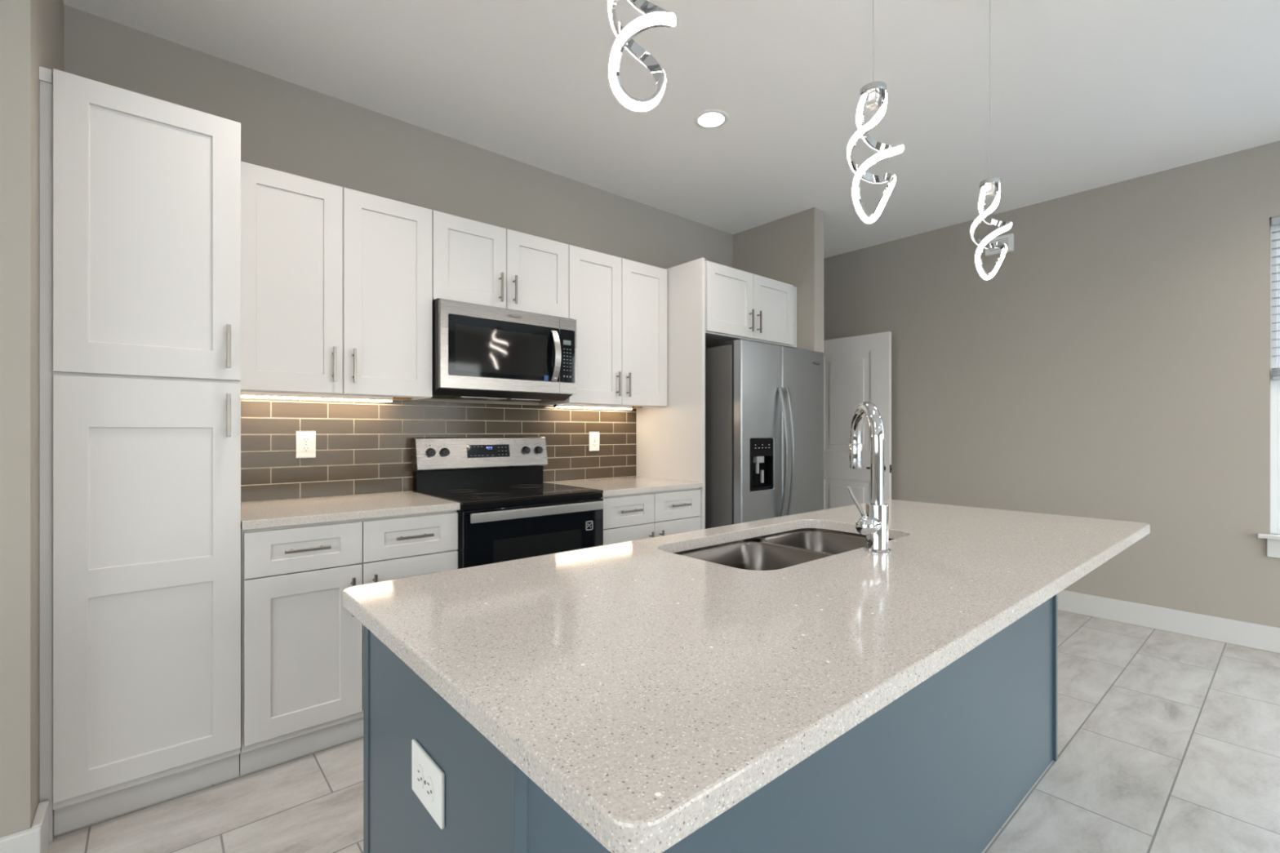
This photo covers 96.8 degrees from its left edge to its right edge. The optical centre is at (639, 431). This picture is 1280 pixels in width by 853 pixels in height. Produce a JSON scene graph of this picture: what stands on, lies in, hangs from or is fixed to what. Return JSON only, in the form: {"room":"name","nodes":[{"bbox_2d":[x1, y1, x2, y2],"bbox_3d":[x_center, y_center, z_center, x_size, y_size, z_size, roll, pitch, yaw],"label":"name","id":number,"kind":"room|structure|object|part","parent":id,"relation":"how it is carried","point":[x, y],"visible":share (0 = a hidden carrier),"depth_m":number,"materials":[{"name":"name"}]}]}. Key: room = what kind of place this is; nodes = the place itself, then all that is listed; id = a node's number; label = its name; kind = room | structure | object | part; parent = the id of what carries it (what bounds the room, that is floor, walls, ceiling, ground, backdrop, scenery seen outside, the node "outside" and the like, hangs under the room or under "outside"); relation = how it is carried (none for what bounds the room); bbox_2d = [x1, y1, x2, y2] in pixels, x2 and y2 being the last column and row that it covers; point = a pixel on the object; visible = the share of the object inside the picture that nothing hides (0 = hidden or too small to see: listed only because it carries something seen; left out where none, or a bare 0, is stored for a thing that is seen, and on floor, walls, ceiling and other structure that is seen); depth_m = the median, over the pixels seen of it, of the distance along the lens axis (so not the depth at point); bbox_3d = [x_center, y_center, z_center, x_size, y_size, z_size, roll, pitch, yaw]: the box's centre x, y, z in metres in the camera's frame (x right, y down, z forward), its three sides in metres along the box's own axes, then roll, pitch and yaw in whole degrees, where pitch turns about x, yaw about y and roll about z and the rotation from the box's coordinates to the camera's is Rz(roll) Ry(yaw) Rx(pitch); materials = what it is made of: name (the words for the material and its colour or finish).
{"room":"kitchen","nodes":[
{"label":"kitchen","id":0,"kind":"room"},
{"bbox_2d":[0,0,64,837],"bbox_3d":[-3.513,-0.192,0.566,4.090,2.834,0.890,0,0,-41],"label":"wall","id":1,"kind":"structure","parent":0,"point":[32,32],"depth_m":1.54,"materials":[{"name":"beige paint"}]},
{"bbox_2d":[0,800,48,852],"bbox_3d":[-3.208,1.155,0.318,3.992,0.140,0.160,0,0,-41],"label":"baseboard","id":2,"kind":"structure","parent":1,"relation":"attached to","point":[35,839],"depth_m":1.55,"materials":[{"name":"grey wood"}]},
{"bbox_2d":[64,4,733,405],"bbox_3d":[-0.313,-0.192,3.810,4.991,2.834,0.120,0,0,-41],"label":"wall","id":3,"kind":"structure","parent":0,"point":[286,126],"depth_m":2.86,"materials":[{"name":"beige paint"}]},
{"bbox_2d":[240,161,432,400],"bbox_3d":[-1.380,-0.609,2.572,0.774,0.898,0.367,0,0,-41],"label":"upper cabinet","id":4,"kind":"object","parent":3,"relation":"attached to","point":[336,282],"visible":0.78,"depth_m":2.43,"materials":[{"name":"white wood"}]},
{"bbox_3d":[-1.438,-0.611,2.341,0.385,0.894,0.019,0,0,-41],"label":"door","id":5,"kind":"part","parent":4,"relation":"part of","materials":[{"name":"white paint"}]},
{"bbox_2d":[240,391,393,402],"bbox_3d":[-1.481,-0.160,2.635,0.636,0.024,0.036,0,0,-41],"label":"light","id":6,"kind":"object","parent":4,"relation":"attached to","point":[243,394],"visible":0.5,"depth_m":2.60,"materials":[{"name":"white plastic"}]},
{"bbox_2d":[240,395,391,402],"bbox_3d":[-1.475,-0.150,2.630,0.620,0.006,0.019,0,0,-41],"label":"diffuser","id":7,"kind":"object","parent":6,"relation":"attached to","point":[366,398],"depth_m":2.66,"materials":[{"name":"white plastic"}]},
{"bbox_3d":[-1.302,-0.286,2.421,0.011,0.148,0.036,0,0,-41],"label":"handle","id":8,"kind":"part","parent":4,"relation":"part of","materials":[{"name":"silver metal"}]},
{"bbox_3d":[-1.242,-0.286,2.472,0.011,0.148,0.036,0,0,-41],"label":"handle","id":9,"kind":"part","parent":4,"relation":"part of","materials":[{"name":"silver metal"}]},
{"bbox_3d":[-1.143,-0.611,2.594,0.385,0.894,0.019,0,0,-41],"label":"door","id":10,"kind":"part","parent":4,"relation":"part of","materials":[{"name":"white paint"}]},
{"bbox_2d":[240,397,635,502],"bbox_3d":[-0.912,0.073,3.210,2.323,0.495,0.012,0,0,-41],"label":"tile backsplash","id":11,"kind":"structure","parent":3,"relation":"attached to","point":[362,447],"depth_m":2.88,"materials":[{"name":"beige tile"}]},
{"bbox_2d":[296,431,315,457],"bbox_3d":[-1.555,0.060,2.646,0.080,0.124,0.008,0,0,-41],"label":"wall outlet","id":12,"kind":"object","parent":11,"relation":"attached to","point":[305,440],"visible":1,"depth_m":2.64,"materials":[{"name":"white plastic"}]},
{"bbox_2d":[302,445,310,452],"bbox_3d":[-1.553,0.081,2.644,0.035,0.027,0.002,0,0,-41],"label":"receptacle","id":13,"kind":"object","parent":12,"relation":"attached to","point":[304,448],"depth_m":2.64,"materials":[{"name":"grey plastic"}]},
{"bbox_2d":[302,437,310,443],"bbox_3d":[-1.553,0.040,2.644,0.035,0.027,0.002,0,0,-41],"label":"receptacle","id":14,"kind":"object","parent":12,"relation":"attached to","point":[304,440],"depth_m":2.64,"materials":[{"name":"grey plastic"}]},
{"bbox_2d":[589,431,599,450],"bbox_3d":[-0.299,0.064,3.721,0.080,0.124,0.009,0,0,-41],"label":"wall outlet","id":15,"kind":"object","parent":11,"relation":"attached to","point":[593,436],"visible":1,"depth_m":3.72,"materials":[{"name":"white plastic"}]},
{"bbox_2d":[592,435,596,446],"bbox_3d":[-0.297,0.064,3.719,0.033,0.067,0.002,0,0,-41],"label":"receptacle","id":16,"kind":"object","parent":15,"relation":"attached to","point":[594,437],"depth_m":3.72,"materials":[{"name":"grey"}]},
{"bbox_2d":[432,210,568,318],"bbox_3d":[-0.791,-0.843,3.076,0.769,0.429,0.367,0,0,-41],"label":"upper cabinet","id":17,"kind":"object","parent":3,"relation":"attached to","point":[474,262],"visible":0.66,"depth_m":2.93,"materials":[{"name":"white wood"}]},
{"bbox_3d":[-0.848,-0.845,2.846,0.382,0.425,0.019,0,0,-41],"label":"door","id":18,"kind":"part","parent":17,"relation":"part of","materials":[{"name":"white paint"}]},
{"bbox_3d":[-0.713,-0.741,2.924,0.011,0.148,0.036,0,0,-41],"label":"handle","id":19,"kind":"part","parent":17,"relation":"part of","materials":[{"name":"silver metal"}]},
{"bbox_2d":[431,297,576,402],"bbox_3d":[-0.755,-0.401,3.038,0.766,0.458,0.446,0,0,-41],"label":"microwave oven","id":20,"kind":"object","parent":17,"relation":"attached to","point":[480,352],"visible":1,"depth_m":2.87,"materials":[{"name":"silver metal"}]},
{"bbox_3d":[-0.671,-0.413,2.886,0.615,0.288,0.002,0,0,-41],"label":"door glass","id":21,"kind":"part","parent":20,"relation":"part of","materials":[{"name":"black glass"}]},
{"bbox_3d":[-0.449,-0.406,3.040,0.034,0.271,0.052,0,0,-41],"label":"handle","id":22,"kind":"part","parent":20,"relation":"part of","materials":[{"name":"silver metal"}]},
{"bbox_3d":[-0.404,-0.414,3.133,0.108,0.414,0.029,0,0,-41],"label":"control panel","id":23,"kind":"part","parent":20,"relation":"part of","materials":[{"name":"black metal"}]},
{"bbox_3d":[-0.653,-0.741,2.976,0.011,0.148,0.036,0,0,-41],"label":"handle","id":24,"kind":"part","parent":17,"relation":"part of","materials":[{"name":"silver metal"}]},
{"bbox_3d":[-0.555,-0.845,3.097,0.382,0.425,0.019,0,0,-41],"label":"door","id":25,"kind":"part","parent":17,"relation":"part of","materials":[{"name":"white paint"}]},
{"bbox_2d":[539,244,667,408],"bbox_3d":[-0.206,-0.609,3.576,0.764,0.898,0.367,0,0,-41],"label":"upper cabinet","id":26,"kind":"object","parent":3,"relation":"attached to","point":[619,306],"visible":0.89,"depth_m":3.45,"materials":[{"name":"white wood"}]},
{"bbox_2d":[553,404,632,409],"bbox_3d":[-0.291,-0.160,3.653,0.599,0.024,0.036,0,0,-41],"label":"light","id":27,"kind":"object","parent":26,"relation":"attached to","point":[567,406],"visible":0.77,"depth_m":3.63,"materials":[{"name":"white plastic"}]},
{"bbox_2d":[556,406,631,409],"bbox_3d":[-0.284,-0.150,3.648,0.583,0.006,0.019,0,0,-41],"label":"diffuser","id":28,"kind":"object","parent":27,"relation":"attached to","point":[593,407],"depth_m":3.68,"materials":[{"name":"white plastic"}]},
{"bbox_3d":[-0.262,-0.611,3.347,0.380,0.894,0.019,0,0,-41],"label":"door","id":29,"kind":"part","parent":26,"relation":"part of","materials":[{"name":"white paint"}]},
{"bbox_3d":[-0.128,-0.286,3.425,0.011,0.148,0.036,0,0,-41],"label":"handle","id":30,"kind":"part","parent":26,"relation":"part of","materials":[{"name":"silver metal"}]},
{"bbox_3d":[-0.068,-0.286,3.476,0.011,0.148,0.036,0,0,-41],"label":"handle","id":31,"kind":"part","parent":26,"relation":"part of","materials":[{"name":"silver metal"}]},
{"bbox_3d":[0.029,-0.611,3.596,0.380,0.894,0.019,0,0,-41],"label":"door","id":32,"kind":"part","parent":26,"relation":"part of","materials":[{"name":"white paint"}]},
{"bbox_2d":[705,260,796,348],"bbox_3d":[0.591,-0.840,4.064,1.014,0.446,0.663,0,0,-41],"label":"upper cabinet","id":33,"kind":"object","parent":3,"relation":"attached to","point":[740,304],"visible":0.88,"depth_m":3.79,"materials":[{"name":"white wood"}]},
{"bbox_3d":[0.584,-0.844,3.682,0.456,0.434,0.019,0,0,-41],"label":"door","id":34,"kind":"part","parent":33,"relation":"part of","materials":[{"name":"white paint"}]},
{"bbox_3d":[0.743,-0.738,3.781,0.011,0.148,0.036,0,0,-41],"label":"handle","id":35,"kind":"part","parent":33,"relation":"part of","materials":[{"name":"silver metal"}]},
{"bbox_3d":[0.806,-0.738,3.835,0.011,0.148,0.036,0,0,-41],"label":"handle","id":36,"kind":"part","parent":33,"relation":"part of","materials":[{"name":"silver metal"}]},
{"bbox_3d":[0.933,-0.844,3.980,0.456,0.434,0.019,0,0,-41],"label":"door","id":37,"kind":"part","parent":33,"relation":"part of","materials":[{"name":"white paint"}]},
{"bbox_2d":[47,609,1279,852],"bbox_3d":[-0.119,1.275,0.529,9.201,0.100,8.320,0,0,-41],"label":"floor","id":38,"kind":"structure","parent":0,"point":[1169,742],"depth_m":1.99,"materials":[{"name":"grey stone"}]},
{"bbox_2d":[39,66,240,842],"bbox_3d":[-1.768,0.074,2.047,0.487,2.300,0.663,0,0,-41],"label":"pantry cabinet","id":39,"kind":"object","parent":38,"relation":"on","point":[140,194],"visible":0.99,"depth_m":1.81,"materials":[{"name":"white wood"}]},
{"bbox_3d":[-1.571,0.467,1.839,0.458,1.270,0.019,0,0,-41],"label":"door","id":40,"kind":"part","parent":39,"relation":"part of","materials":[{"name":"white paint"}]},
{"bbox_3d":[-1.571,-0.627,1.839,0.458,0.897,0.019,0,0,-41],"label":"door","id":41,"kind":"part","parent":39,"relation":"part of","materials":[{"name":"white paint"}]},
{"bbox_3d":[-1.407,-0.056,1.943,0.011,0.148,0.036,0,0,-41],"label":"handle","id":42,"kind":"part","parent":39,"relation":"part of","materials":[{"name":"silver metal"}]},
{"bbox_3d":[-1.407,-0.290,1.943,0.011,0.148,0.036,0,0,-41],"label":"handle","id":43,"kind":"part","parent":39,"relation":"part of","materials":[{"name":"silver metal"}]},
{"bbox_2d":[239,510,457,775],"bbox_3d":[-1.284,0.783,2.461,0.782,0.882,0.663,0,0,-41],"label":"base cabinet","id":44,"kind":"object","parent":38,"relation":"on","point":[302,650],"visible":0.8,"depth_m":2.13,"materials":[{"name":"white"}]},
{"bbox_3d":[-1.244,0.436,2.119,0.383,0.162,0.019,0,0,-41],"label":"drawer","id":45,"kind":"part","parent":44,"relation":"part of","materials":[{"name":"white paint"}]},
{"bbox_3d":[-1.244,0.812,2.119,0.383,0.580,0.019,0,0,-41],"label":"door","id":46,"kind":"part","parent":44,"relation":"part of","materials":[{"name":"white paint"}]},
{"bbox_3d":[-1.226,0.434,2.098,0.148,0.011,0.036,0,0,-41],"label":"handle","id":47,"kind":"part","parent":44,"relation":"part of","materials":[{"name":"silver metal"}]},
{"bbox_2d":[240,491,460,529],"bbox_3d":[-1.286,0.326,2.466,0.784,0.030,0.632,0,0,-41],"label":"countertop","id":48,"kind":"structure","parent":44,"relation":"on","point":[271,513],"depth_m":2.33,"materials":[{"name":"white stone"}]},
{"bbox_3d":[-1.109,0.637,2.197,0.011,0.148,0.036,0,0,-41],"label":"handle","id":49,"kind":"part","parent":44,"relation":"part of","materials":[{"name":"silver metal"}]},
{"bbox_3d":[-1.048,0.637,2.249,0.011,0.148,0.036,0,0,-41],"label":"handle","id":50,"kind":"part","parent":44,"relation":"part of","materials":[{"name":"silver metal"}]},
{"bbox_3d":[-0.949,0.436,2.371,0.385,0.162,0.019,0,0,-41],"label":"drawer","id":51,"kind":"part","parent":44,"relation":"part of","materials":[{"name":"white paint"}]},
{"bbox_3d":[-0.949,0.812,2.371,0.385,0.580,0.019,0,0,-41],"label":"door","id":52,"kind":"part","parent":44,"relation":"part of","materials":[{"name":"white paint"}]},
{"bbox_3d":[-0.931,0.434,2.350,0.148,0.011,0.036,0,0,-41],"label":"handle","id":53,"kind":"part","parent":44,"relation":"part of","materials":[{"name":"silver metal"}]},
{"bbox_2d":[411,436,603,568],"bbox_3d":[-0.659,0.629,2.957,0.808,1.193,0.700,0,0,-41],"label":"range","id":54,"kind":"object","parent":38,"relation":"on","point":[507,512],"visible":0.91,"depth_m":2.87,"materials":[{"name":"black metal"}]},
{"bbox_3d":[-1.075,0.109,2.933,0.047,0.047,0.032,0,0,-41],"label":"knob","id":55,"kind":"part","parent":54,"relation":"part of","materials":[{"name":"black plastic"}]},
{"bbox_3d":[-1.020,0.109,2.981,0.047,0.047,0.032,0,0,-41],"label":"knob","id":56,"kind":"part","parent":54,"relation":"part of","materials":[{"name":"black plastic"}]},
{"bbox_2d":[457,509,462,568],"bbox_3d":[-0.699,0.758,2.971,0.760,0.874,0.610,0,0,-41],"label":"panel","id":57,"kind":"object","parent":54,"relation":"in","point":[460,512],"depth_m":2.49,"materials":[{"name":"black metal"}]},
{"bbox_3d":[-0.869,0.118,3.169,0.766,0.171,0.092,0,0,-41],"label":"control panel","id":58,"kind":"part","parent":54,"relation":"part of","materials":[{"name":"silver metal"}]},
{"bbox_2d":[415,482,603,505],"bbox_3d":[-0.671,0.312,2.939,0.761,0.016,0.589,0,0,-41],"label":"cooktop","id":59,"kind":"object","parent":54,"relation":"in","point":[481,493],"depth_m":2.87,"materials":[{"name":"black glass"}]},
{"bbox_3d":[-0.655,0.109,3.292,0.047,0.047,0.032,0,0,-41],"label":"knob","id":60,"kind":"part","parent":54,"relation":"part of","materials":[{"name":"black plastic"}]},
{"bbox_3d":[-0.490,0.333,2.727,0.760,0.024,0.029,0,0,-41],"label":"vent trim","id":61,"kind":"part","parent":54,"relation":"part of","materials":[{"name":"black metal"}]},
{"bbox_3d":[-0.488,0.664,2.725,0.756,0.633,0.035,0,0,-41],"label":"oven door","id":62,"kind":"part","parent":54,"relation":"part of","materials":[{"name":"black glass"}]},
{"bbox_3d":[-0.469,0.375,2.689,0.708,0.042,0.045,0,0,-41],"label":"handle","id":63,"kind":"part","parent":54,"relation":"part of","materials":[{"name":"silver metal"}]},
{"bbox_3d":[-0.592,0.109,3.346,0.047,0.047,0.032,0,0,-41],"label":"knob","id":64,"kind":"part","parent":54,"relation":"part of","materials":[{"name":"black plastic"}]},
{"bbox_2d":[602,487,700,545],"bbox_3d":[-0.109,0.783,3.465,0.769,0.882,0.663,0,0,-41],"label":"base cabinet","id":65,"kind":"object","parent":38,"relation":"on","point":[638,516],"visible":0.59,"depth_m":3.22,"materials":[{"name":"white wood"}]},
{"bbox_2d":[547,475,702,496],"bbox_3d":[-0.114,0.326,3.469,0.772,0.030,0.632,0,0,-41],"label":"countertop","id":66,"kind":"structure","parent":65,"relation":"on","point":[625,485],"depth_m":3.35,"materials":[{"name":"white stone"}]},
{"bbox_3d":[-0.067,0.436,3.125,0.376,0.162,0.019,0,0,-41],"label":"drawer","id":67,"kind":"part","parent":65,"relation":"part of","materials":[{"name":"white paint"}]},
{"bbox_3d":[-0.067,0.812,3.125,0.376,0.580,0.019,0,0,-41],"label":"door","id":68,"kind":"part","parent":65,"relation":"part of","materials":[{"name":"white paint"}]},
{"bbox_3d":[-0.049,0.434,3.104,0.148,0.011,0.036,0,0,-41],"label":"handle","id":69,"kind":"part","parent":65,"relation":"part of","materials":[{"name":"silver metal"}]},
{"bbox_3d":[0.223,0.812,3.373,0.378,0.580,0.019,0,0,-41],"label":"door","id":70,"kind":"part","parent":65,"relation":"part of","materials":[{"name":"white paint"}]},
{"bbox_3d":[0.223,0.436,3.373,0.378,0.162,0.019,0,0,-41],"label":"drawer","id":71,"kind":"part","parent":65,"relation":"part of","materials":[{"name":"white paint"}]},
{"bbox_3d":[0.241,0.434,3.352,0.148,0.011,0.036,0,0,-41],"label":"handle","id":72,"kind":"part","parent":65,"relation":"part of","materials":[{"name":"silver metal"}]},
{"bbox_2d":[635,257,705,529],"bbox_3d":[0.186,0.079,3.735,0.025,2.291,0.637,0,0,-41],"label":"cabinet end panel","id":73,"kind":"object","parent":38,"relation":"on","point":[670,440],"visible":0.4,"depth_m":3.62,"materials":[{"name":"white paint"}]},
{"bbox_2d":[363,538,1057,852],"bbox_3d":[0.494,0.783,1.638,2.246,0.882,0.650,0,0,-41],"label":"kitchen island","id":74,"kind":"object","parent":38,"relation":"on","point":[941,767],"visible":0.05,"depth_m":1.15,"materials":[{"name":"blue paint"}]},
{"bbox_2d":[411,738,444,829],"bbox_3d":[-0.324,0.532,0.864,0.008,0.080,0.124,0,0,-41],"label":"wall outlet","id":75,"kind":"object","parent":74,"relation":"attached to","point":[428,779],"visible":1,"depth_m":0.85,"materials":[{"name":"white"}]},
{"bbox_2d":[416,764,423,789],"bbox_3d":[-0.340,0.532,0.877,0.002,0.035,0.027,0,0,-41],"label":"receptacle","id":76,"kind":"object","parent":75,"relation":"attached to","point":[420,767],"depth_m":0.87,"materials":[{"name":"grey"}]},
{"bbox_2d":[426,775,433,802],"bbox_3d":[-0.313,0.532,0.846,0.002,0.035,0.027,0,0,-41],"label":"receptacle","id":77,"kind":"object","parent":75,"relation":"attached to","point":[429,779],"depth_m":0.84,"materials":[{"name":"grey plastic"}]},
{"bbox_3d":[-0.330,0.783,0.890,0.018,0.882,0.584,0,0,-41],"label":"panel","id":78,"kind":"part","parent":74,"relation":"part of","materials":[{"name":"blue paint"}]},
{"bbox_2d":[342,499,1150,852],"bbox_3d":[0.568,0.326,1.529,2.291,0.030,0.912,0,0,-41],"label":"island countertop","id":79,"kind":"structure","parent":74,"relation":"on","point":[648,690],"depth_m":0.86,"materials":[{"name":"white stone"}]},
{"bbox_2d":[672,528,894,570],"bbox_3d":[0.437,0.453,1.643,0.844,0.224,0.440,0,0,-41],"label":"sink","id":80,"kind":"object","parent":79,"relation":"in","point":[784,549],"visible":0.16,"depth_m":1.79,"materials":[{"name":"grey metal"}]},
{"bbox_3d":[0.310,0.458,1.533,0.470,0.214,0.402,0,0,-41],"label":"bowl","id":81,"kind":"part","parent":80,"relation":"part of","materials":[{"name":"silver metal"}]},
{"bbox_3d":[0.620,0.448,1.798,0.326,0.194,0.402,0,0,-41],"label":"bowl","id":82,"kind":"part","parent":80,"relation":"part of","materials":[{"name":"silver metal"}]},
{"bbox_2d":[847,401,891,553],"bbox_3d":[0.614,0.114,1.522,0.106,0.394,0.320,0,0,21],"label":"kitchen faucet","id":83,"kind":"object","parent":79,"relation":"on","point":[873,524],"visible":1,"depth_m":1.47,"materials":[{"name":"silver metal"}]},
{"bbox_3d":[0.543,0.180,1.420,0.087,0.090,0.011,0,0,-41],"label":"lever","id":84,"kind":"part","parent":83,"relation":"part of","materials":[{"name":"silver metal"}]},
{"bbox_3d":[0.627,0.052,1.577,0.036,0.271,0.216,0,0,3],"label":"spout","id":85,"kind":"part","parent":83,"relation":"part of","materials":[{"name":"silver metal"}]},
{"bbox_2d":[866,502,888,550],"bbox_3d":[0.620,0.246,1.486,0.055,0.115,0.055,0,0,-41],"label":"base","id":86,"kind":"object","parent":83,"relation":"attached to","point":[878,540],"depth_m":1.46,"materials":[{"name":"silver metal"}]},
{"bbox_3d":[0.527,0.729,2.035,0.611,0.752,0.019,0,0,-41],"label":"door","id":87,"kind":"part","parent":74,"relation":"part of","materials":[{"name":"paint"}]},
{"bbox_3d":[0.692,0.783,1.407,2.206,0.882,0.019,0,0,-41],"label":"panel","id":88,"kind":"part","parent":74,"relation":"part of","materials":[{"name":"blue paint"}]},
{"bbox_3d":[1.350,0.783,2.350,0.019,0.882,0.620,0,0,-41],"label":"panel","id":89,"kind":"part","parent":74,"relation":"part of","materials":[{"name":"blue paint"}]},
{"bbox_2d":[705,339,823,528],"bbox_3d":[0.702,0.336,3.974,0.898,1.778,0.890,0,0,-41],"label":"refrigerator","id":90,"kind":"object","parent":38,"relation":"on","point":[764,402],"visible":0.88,"depth_m":3.58,"materials":[{"name":"grey metal"}]},
{"bbox_3d":[0.740,0.301,3.551,0.406,1.708,0.062,0,0,-41],"label":"freezer door","id":91,"kind":"part","parent":90,"relation":"part of","materials":[{"name":"silver metal"}]},
{"bbox_3d":[0.912,0.143,3.613,0.026,0.850,0.068,0,0,-41],"label":"handle","id":92,"kind":"part","parent":90,"relation":"part of","materials":[{"name":"silver metal"}]},
{"bbox_3d":[0.966,0.143,3.659,0.026,0.850,0.068,0,0,-41],"label":"handle","id":93,"kind":"part","parent":90,"relation":"part of","materials":[{"name":"silver metal"}]},
{"bbox_3d":[1.083,0.301,3.845,0.488,1.708,0.062,0,0,-41],"label":"fridge door","id":94,"kind":"part","parent":90,"relation":"part of","materials":[{"name":"silver metal"}]},
{"bbox_2d":[62,0,1279,258],"bbox_3d":[-0.119,-1.659,0.529,9.201,0.100,8.320,0,0,-41],"label":"ceiling","id":95,"kind":"structure","parent":0,"point":[1086,95],"depth_m":2.61,"materials":[{"name":"white paint"}]},
{"bbox_2d":[607,0,675,111],"bbox_3d":[0.003,-1.074,0.961,0.127,1.069,0.120,0,0,-41],"label":"pendant lamp","id":96,"kind":"object","parent":95,"relation":"hanging from","point":[655,16],"visible":1,"depth_m":0.94,"materials":[{"name":"silver metal"}]},
{"bbox_2d":[693,109,728,128],"bbox_3d":[0.367,-1.606,2.928,0.180,0.006,0.180,0,0,-41],"label":"recessed light","id":97,"kind":"object","parent":95,"relation":"in","point":[713,118],"visible":1,"depth_m":2.92,"materials":[{"name":"white plastic"}]},
{"bbox_2d":[846,0,903,223],"bbox_3d":[0.611,-1.074,1.482,0.175,1.068,0.120,0,0,-41],"label":"pendant lamp","id":98,"kind":"object","parent":95,"relation":"hanging from","point":[871,94],"visible":1,"depth_m":1.46,"materials":[{"name":"silver metal"}]},
{"bbox_3d":[0.611,-0.711,1.481,0.167,0.335,0.100,0,0,-41],"label":"spiral frame","id":99,"kind":"part","parent":98,"relation":"part of","materials":[{"name":"silver metal"}]},
{"bbox_2d":[970,0,1012,279],"bbox_3d":[1.251,-1.074,2.030,0.175,1.068,0.120,0,0,-41],"label":"pendant lamp","id":100,"kind":"object","parent":95,"relation":"hanging from","point":[989,187],"visible":1,"depth_m":2.01,"materials":[{"name":"silver metal"}]},
{"bbox_3d":[1.252,-0.711,2.029,0.167,0.335,0.100,0,0,-41],"label":"spiral frame","id":101,"kind":"part","parent":100,"relation":"part of","materials":[{"name":"silver metal"}]},
{"bbox_2d":[733,207,823,352],"bbox_3d":[1.052,-0.192,4.402,0.125,2.834,0.754,0,0,-41],"label":"wall","id":102,"kind":"structure","parent":0,"point":[789,250],"depth_m":4.17,"materials":[{"name":"beige paint"}]},
{"bbox_2d":[823,141,1279,627],"bbox_3d":[3.325,-0.192,3.488,0.120,2.834,8.100,0,0,-41],"label":"wall","id":103,"kind":"structure","parent":0,"point":[1114,362],"depth_m":3.70,"materials":[{"name":"beige paint"}]},
{"bbox_2d":[823,331,892,509],"bbox_3d":[1.763,0.203,4.887,0.106,2.025,0.790,0,0,-41],"label":"door","id":104,"kind":"structure","parent":103,"relation":"in","point":[857,370],"depth_m":4.85,"materials":[{"name":"white painted wood"},{"name":"dark bronze"}]},
{"bbox_3d":[1.775,0.690,4.892,0.008,0.440,0.320,0,0,-41],"label":"raised panel","id":105,"kind":"part","parent":104,"relation":"part of","materials":[{"name":"white"}]},
{"bbox_3d":[1.775,-0.250,4.892,0.008,0.730,0.320,0,0,-41],"label":"raised panel","id":106,"kind":"part","parent":104,"relation":"part of","materials":[{"name":"white"}]},
{"bbox_2d":[985,233,1013,256],"bbox_3d":[2.638,-1.369,4.173,0.032,0.122,0.180,0,0,-41],"label":"air vent","id":107,"kind":"object","parent":103,"relation":"attached to","point":[1008,239],"visible":0.68,"depth_m":4.15,"materials":[{"name":"white metal"}]},
{"bbox_2d":[989,237,1008,251],"bbox_3d":[2.626,-1.369,4.163,0.001,0.068,0.125,0,0,-41],"label":"grille","id":108,"kind":"object","parent":107,"relation":"attached to","point":[1004,240],"depth_m":4.16,"materials":[{"name":"grey metal"}]},
{"bbox_2d":[1057,590,1279,653],"bbox_3d":[3.768,1.155,2.866,0.016,0.140,6.580,0,0,-41],"label":"baseboard","id":109,"kind":"structure","parent":103,"relation":"attached to","point":[1260,637],"depth_m":3.46,"materials":[{"name":"grey"}]},
{"bbox_2d":[1257,218,1279,558],"bbox_3d":[3.833,-0.248,2.848,0.150,1.893,0.998,0,0,-41],"label":"window","id":110,"kind":"structure","parent":103,"relation":"in","point":[1273,540],"depth_m":3.19,"materials":[{"name":"white plastic"}]},
{"bbox_3d":[3.804,0.584,2.824,0.075,0.022,0.998,0,0,-41],"label":"sill","id":111,"kind":"part","parent":110,"relation":"part of","materials":[{"name":"grey"}]},
{"bbox_3d":[3.863,-0.311,2.874,0.070,1.768,0.908,0,0,-41],"label":"frame","id":112,"kind":"part","parent":110,"relation":"part of","materials":[{"name":"white plastic"}]},
{"bbox_2d":[1271,216,1279,380],"bbox_3d":[3.821,-0.740,2.838,0.037,0.907,0.896,0,0,-41],"label":"window blind","id":113,"kind":"object","parent":110,"relation":"attached to","point":[1275,221],"visible":1,"depth_m":3.16,"materials":[{"name":"grey"}]},
{"bbox_3d":[3.821,-0.320,2.838,0.036,0.066,0.892,0,0,-41],"label":"rail","id":114,"kind":"part","parent":113,"relation":"part of","materials":[{"name":"grey plastic"}]},
{"bbox_3d":[3.876,-0.715,2.885,0.028,0.900,0.852,0,0,-41],"label":"sash","id":115,"kind":"part","parent":110,"relation":"part of","materials":[{"name":"white plastic"}]},
{"bbox_3d":[3.850,0.124,2.863,0.028,0.838,0.852,0,0,-41],"label":"sash","id":116,"kind":"part","parent":110,"relation":"part of","materials":[{"name":"white plastic"}]}
]}

